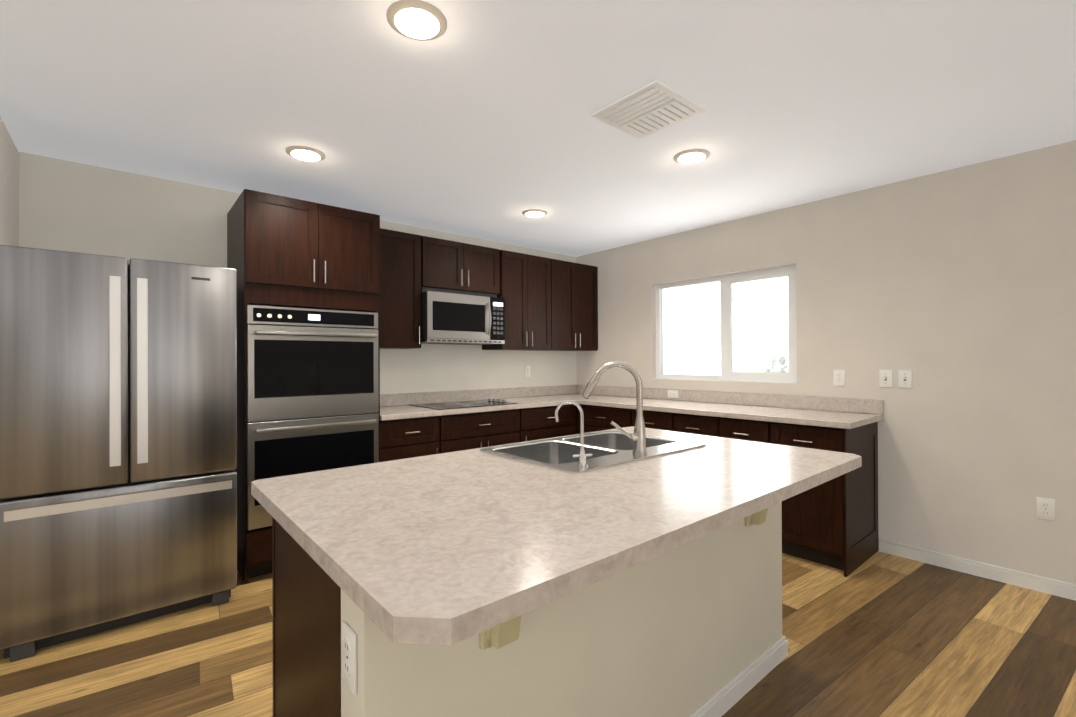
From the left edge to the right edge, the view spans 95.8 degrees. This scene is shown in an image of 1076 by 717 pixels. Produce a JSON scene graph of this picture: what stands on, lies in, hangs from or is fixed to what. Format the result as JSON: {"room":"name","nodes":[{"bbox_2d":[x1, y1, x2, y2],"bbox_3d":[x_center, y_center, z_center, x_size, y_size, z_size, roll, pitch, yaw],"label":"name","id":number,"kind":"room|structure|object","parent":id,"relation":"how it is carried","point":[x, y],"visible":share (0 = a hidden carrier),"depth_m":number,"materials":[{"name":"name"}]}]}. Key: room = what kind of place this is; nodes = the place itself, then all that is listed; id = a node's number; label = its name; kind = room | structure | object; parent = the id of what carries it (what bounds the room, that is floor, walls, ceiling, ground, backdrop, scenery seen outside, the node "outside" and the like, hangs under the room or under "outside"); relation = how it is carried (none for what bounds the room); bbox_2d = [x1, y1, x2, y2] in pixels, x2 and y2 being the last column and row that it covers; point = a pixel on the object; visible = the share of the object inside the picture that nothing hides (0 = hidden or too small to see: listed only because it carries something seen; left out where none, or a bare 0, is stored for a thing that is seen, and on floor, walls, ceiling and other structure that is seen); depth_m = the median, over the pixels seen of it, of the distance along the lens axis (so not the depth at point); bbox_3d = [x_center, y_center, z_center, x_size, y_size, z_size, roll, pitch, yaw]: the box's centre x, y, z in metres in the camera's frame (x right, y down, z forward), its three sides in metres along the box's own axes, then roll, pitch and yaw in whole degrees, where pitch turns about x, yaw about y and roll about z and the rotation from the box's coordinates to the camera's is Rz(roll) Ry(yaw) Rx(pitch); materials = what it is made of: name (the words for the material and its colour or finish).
{"room":"kitchen","nodes":[
{"label":"kitchen","id":0,"kind":"room"},
{"bbox_2d":[0,116,18,245],"bbox_3d":[-3.503,0.086,1.657,2.313,2.440,0.900,0,0,-40],"label":"wall","id":1,"kind":"structure","parent":0,"point":[9,193],"depth_m":2.42,"materials":[{"name":"beige paint"}]},
{"bbox_2d":[19,152,576,393],"bbox_3d":[-1.241,0.086,4.091,4.287,2.440,0.120,0,0,-40],"label":"wall","id":2,"kind":"structure","parent":0,"point":[66,205],"depth_m":3.10,"materials":[{"name":"paint"}]},
{"bbox_2d":[379,228,422,348],"bbox_3d":[-1.205,-0.530,3.830,0.460,0.897,0.327,0,0,-40],"label":"upper cabinet","id":3,"kind":"object","parent":2,"relation":"attached to","point":[401,253],"depth_m":3.75,"materials":[{"name":"brown wood"}]},
{"bbox_2d":[423,236,502,295],"bbox_3d":[-0.735,-0.777,4.230,0.755,0.403,0.327,0,0,-40],"label":"upper cabinet","id":4,"kind":"object","parent":2,"relation":"attached to","point":[447,264],"depth_m":4.09,"materials":[{"name":"brown wood"}]},
{"bbox_2d":[421,287,504,344],"bbox_3d":[-0.693,-0.352,4.181,0.751,0.446,0.453,0,0,-40],"label":"microwave","id":5,"kind":"object","parent":4,"relation":"attached to","point":[455,317],"visible":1,"depth_m":4.01,"materials":[{"name":"grey metal"}]},
{"bbox_2d":[482,250,558,350],"bbox_3d":[-0.179,-0.531,4.701,0.657,0.897,0.327,0,0,-40],"label":"upper cabinet","id":6,"kind":"object","parent":2,"relation":"attached to","point":[551,304],"depth_m":4.58,"materials":[{"name":"brown wood"}]},
{"bbox_2d":[525,366,529,376],"bbox_3d":[-0.106,0.132,4.970,0.072,0.116,0.008,0,0,-40],"label":"outlet","id":7,"kind":"object","parent":2,"relation":"attached to","point":[527,371],"visible":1,"depth_m":4.96,"materials":[{"name":"white plastic"}]},
{"bbox_2d":[559,260,597,350],"bbox_3d":[0.257,-0.531,5.072,0.728,0.897,0.327,0,0,-40],"label":"upper cabinet","id":8,"kind":"object","parent":2,"relation":"attached to","point":[578,283],"depth_m":4.99,"materials":[{"name":"brown wood"}]},
{"bbox_2d":[0,551,1075,716],"bbox_3d":[0.435,1.334,0.605,6.950,0.100,7.850,0,0,-40],"label":"floor","id":9,"kind":"structure","parent":0,"point":[879,634],"depth_m":2.10,"materials":[{"name":"brown wood"}]},
{"bbox_2d":[0,245,236,661],"bbox_3d":[-2.200,0.411,2.619,0.880,1.785,0.789,0,0,-40],"label":"refrigerator","id":10,"kind":"object","parent":9,"relation":"on","point":[118,441],"visible":1,"depth_m":2.28,"materials":[{"name":"grey metal"}]},
{"bbox_2d":[227,189,379,583],"bbox_3d":[-1.573,0.162,3.286,0.804,2.283,0.670,0,0,-40],"label":"tall cabinet","id":11,"kind":"object","parent":9,"relation":"on","point":[282,251],"visible":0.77,"depth_m":2.98,"materials":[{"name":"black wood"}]},
{"bbox_2d":[247,305,378,529],"bbox_3d":[-1.548,0.340,3.251,0.776,1.303,0.641,0,0,-40],"label":"wall oven","id":12,"kind":"object","parent":11,"relation":"in","point":[312,392],"visible":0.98,"depth_m":3.01,"materials":[{"name":"grey metal"}]},
{"bbox_2d":[380,415,451,461],"bbox_3d":[-1.081,0.866,3.739,0.529,0.874,0.609,0,0,-40],"label":"base cabinet","id":13,"kind":"object","parent":9,"relation":"on","point":[411,437],"depth_m":3.51,"materials":[{"name":"black wood"}]},
{"bbox_2d":[380,385,575,420],"bbox_3d":[-0.565,0.359,4.159,1.860,0.136,0.643,0,0,-40],"label":"countertop","id":14,"kind":"structure","parent":13,"relation":"on","point":[392,406],"depth_m":4.27,"materials":[{"name":"laminate"}]},
{"bbox_2d":[410,398,517,409],"bbox_3d":[-0.624,0.372,4.101,0.765,0.032,0.510,0,0,-40],"label":"cooktop","id":15,"kind":"object","parent":14,"relation":"in","point":[462,404],"visible":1,"depth_m":4.04,"materials":[{"name":"black glass"}]},
{"bbox_2d":[452,408,527,451],"bbox_3d":[-0.636,0.866,4.116,0.893,0.874,0.609,0,0,-40],"label":"base cabinet","id":16,"kind":"object","parent":9,"relation":"on","point":[492,428],"depth_m":3.93,"materials":[{"name":"black wood"}]},
{"bbox_2d":[272,486,815,716],"bbox_3d":[0.191,0.850,1.734,1.844,0.878,0.936,0,0,-40],"label":"kitchen island","id":17,"kind":"object","parent":9,"relation":"on","point":[690,631],"depth_m":1.37,"materials":[{"name":"paint"}]},
{"bbox_2d":[342,621,356,694],"bbox_3d":[-0.381,0.599,0.976,0.008,0.116,0.072,0,0,-40],"label":"outlet","id":18,"kind":"object","parent":17,"relation":"attached to","point":[349,656],"visible":1,"depth_m":0.97,"materials":[{"name":"white plastic"}]},
{"bbox_2d":[251,426,861,665],"bbox_3d":[0.179,0.390,1.670,1.851,0.038,1.105,0,0,-40],"label":"island countertop","id":19,"kind":"structure","parent":17,"relation":"on","point":[437,552],"depth_m":1.13,"materials":[{"name":"beige stone"}]},
{"bbox_2d":[555,400,591,466],"bbox_3d":[0.121,0.253,1.667,0.089,0.220,0.099,0,0,-40],"label":"filter faucet","id":20,"kind":"object","parent":19,"relation":"on","point":[582,455],"visible":1,"depth_m":1.65,"materials":[{"name":"silver metal"}]},
{"bbox_2d":[480,430,705,473],"bbox_3d":[0.241,0.456,2.021,0.810,0.182,0.550,0,0,-40],"label":"sink","id":21,"kind":"object","parent":19,"relation":"in","point":[607,448],"visible":0.46,"depth_m":2.08,"materials":[{"name":"silver metal"}]},
{"bbox_2d":[582,361,646,453],"bbox_3d":[0.299,0.186,1.897,0.159,0.354,0.218,0,0,-40],"label":"faucet","id":22,"kind":"object","parent":19,"relation":"on","point":[637,437],"visible":1,"depth_m":1.86,"materials":[{"name":"silver metal"}]},
{"bbox_2d":[528,404,575,440],"bbox_3d":[-0.114,0.865,4.560,0.734,0.874,0.609,0,0,-40],"label":"base cabinet","id":23,"kind":"object","parent":9,"relation":"on","point":[542,424],"depth_m":4.36,"materials":[{"name":"black wood"}]},
{"bbox_2d":[575,407,578,433],"bbox_3d":[0.429,0.865,4.962,0.609,0.874,0.701,0,0,-40],"label":"base cabinet","id":24,"kind":"object","parent":9,"relation":"on","point":[577,410],"depth_m":4.59,"materials":[{"name":"black wood"}]},
{"bbox_2d":[568,385,883,428],"bbox_3d":[1.121,0.351,4.122,0.643,0.136,2.882,0,0,-40],"label":"countertop","id":25,"kind":"structure","parent":24,"relation":"on","point":[842,413],"depth_m":3.67,"materials":[{"name":"laminate"}]},
{"bbox_2d":[668,390,678,397],"bbox_3d":[1.235,0.324,4.446,0.008,0.072,0.116,0,0,-40],"label":"outlet","id":26,"kind":"object","parent":25,"relation":"attached to","point":[673,393],"visible":1,"depth_m":4.44,"materials":[{"name":"white plastic"}]},
{"bbox_2d":[579,404,622,433],"bbox_3d":[0.837,0.861,4.482,0.609,0.874,0.670,0,0,-40],"label":"base cabinet","id":27,"kind":"object","parent":9,"relation":"on","point":[596,418],"depth_m":4.35,"materials":[{"name":"black wood"}]},
{"bbox_2d":[623,408,706,434],"bbox_3d":[1.269,0.857,3.974,0.609,0.874,0.918,0,0,-40],"label":"base cabinet","id":28,"kind":"object","parent":9,"relation":"on","point":[686,423],"depth_m":3.79,"materials":[{"name":"black wood"}]},
{"bbox_2d":[707,416,754,440],"bbox_3d":[1.641,0.853,3.536,0.609,0.874,0.488,0,0,-40],"label":"base cabinet","id":29,"kind":"object","parent":9,"relation":"on","point":[742,429],"depth_m":3.41,"materials":[{"name":"black wood"}]},
{"bbox_2d":[755,421,878,576],"bbox_3d":[1.881,0.851,3.253,0.609,0.874,0.509,0,0,-40],"label":"base cabinet","id":30,"kind":"object","parent":9,"relation":"on","point":[833,523],"depth_m":3.02,"materials":[{"name":"black wood"}]},
{"bbox_2d":[0,0,1075,256],"bbox_3d":[0.424,-1.206,0.615,6.950,0.100,7.850,0,0,-40],"label":"ceiling","id":31,"kind":"structure","parent":0,"point":[476,120],"depth_m":2.15,"materials":[{"name":"white paint"}]},
{"bbox_2d":[286,146,324,161],"bbox_3d":[-1.290,-1.132,2.701,0.200,0.013,0.200,0,0,-40],"label":"recessed light","id":32,"kind":"object","parent":31,"relation":"in","point":[305,153],"visible":1,"depth_m":2.68,"materials":[{"name":"white glass"}]},
{"bbox_2d":[386,0,446,40],"bbox_3d":[-0.410,-1.140,1.651,0.200,0.013,0.200,0,0,-40],"label":"recessed light","id":33,"kind":"object","parent":31,"relation":"in","point":[420,20],"visible":1,"depth_m":1.63,"materials":[{"name":"white glass"}]},
{"bbox_2d":[522,209,546,217],"bbox_3d":[-0.026,-1.133,3.808,0.200,0.013,0.200,0,0,-40],"label":"recessed light","id":34,"kind":"object","parent":31,"relation":"in","point":[534,213],"visible":1,"depth_m":3.78,"materials":[{"name":"white glass"}]},
{"bbox_2d":[591,80,704,138],"bbox_3d":[0.509,-1.142,2.268,0.370,0.013,0.370,0,0,-40],"label":"ceiling vent","id":35,"kind":"object","parent":31,"relation":"in","point":[649,109],"visible":1,"depth_m":2.24,"materials":[{"name":"grey"}]},
{"bbox_2d":[673,149,709,163],"bbox_3d":[0.872,-1.141,2.760,0.200,0.013,0.200,0,0,-40],"label":"recessed light","id":36,"kind":"object","parent":31,"relation":"in","point":[691,156],"visible":0.98,"depth_m":2.73,"materials":[{"name":"white glass"}]},
{"bbox_2d":[576,140,1075,583],"bbox_3d":[2.907,0.061,2.629,0.140,2.440,7.720,0,0,-40],"label":"wall","id":37,"kind":"structure","parent":0,"point":[954,290],"depth_m":3.01,"materials":[{"name":"beige paint"}]},
{"bbox_2d":[654,264,796,383],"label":"window","id":38,"kind":"structure","parent":37,"relation":"in","point":[726,281],"depth_m":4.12,"materials":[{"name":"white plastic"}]},
{"bbox_2d":[833,370,844,385],"bbox_3d":[2.125,0.138,3.432,0.008,0.116,0.072,0,0,-40],"label":"outlet","id":39,"kind":"object","parent":37,"relation":"attached to","point":[838,377],"visible":1,"depth_m":3.43,"materials":[{"name":"white plastic"}]},
{"bbox_2d":[879,370,891,387],"bbox_3d":[2.300,0.133,3.218,0.018,0.116,0.072,0,0,-40],"label":"light switch","id":40,"kind":"object","parent":37,"relation":"attached to","point":[885,378],"visible":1,"depth_m":3.22,"materials":[{"name":"white plastic"}]},
{"bbox_2d":[898,370,911,387],"bbox_3d":[2.368,0.133,3.139,0.018,0.116,0.072,0,0,-40],"label":"light switch","id":41,"kind":"object","parent":37,"relation":"attached to","point":[904,378],"visible":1,"depth_m":3.14,"materials":[{"name":"white plastic"}]},
{"bbox_2d":[878,539,1075,600],"bbox_3d":[3.814,1.231,1.441,0.014,0.083,4.747,0,0,-40],"label":"baseboard","id":42,"kind":"structure","parent":37,"relation":"attached to","point":[1067,590],"depth_m":2.85,"materials":[{"name":"white wood"}]},
{"bbox_2d":[1036,497,1054,520],"bbox_3d":[2.780,0.824,2.662,0.008,0.116,0.072,0,0,-40],"label":"outlet","id":43,"kind":"object","parent":37,"relation":"attached to","point":[1045,508],"visible":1,"depth_m":2.66,"materials":[{"name":"white plastic"}]}
]}

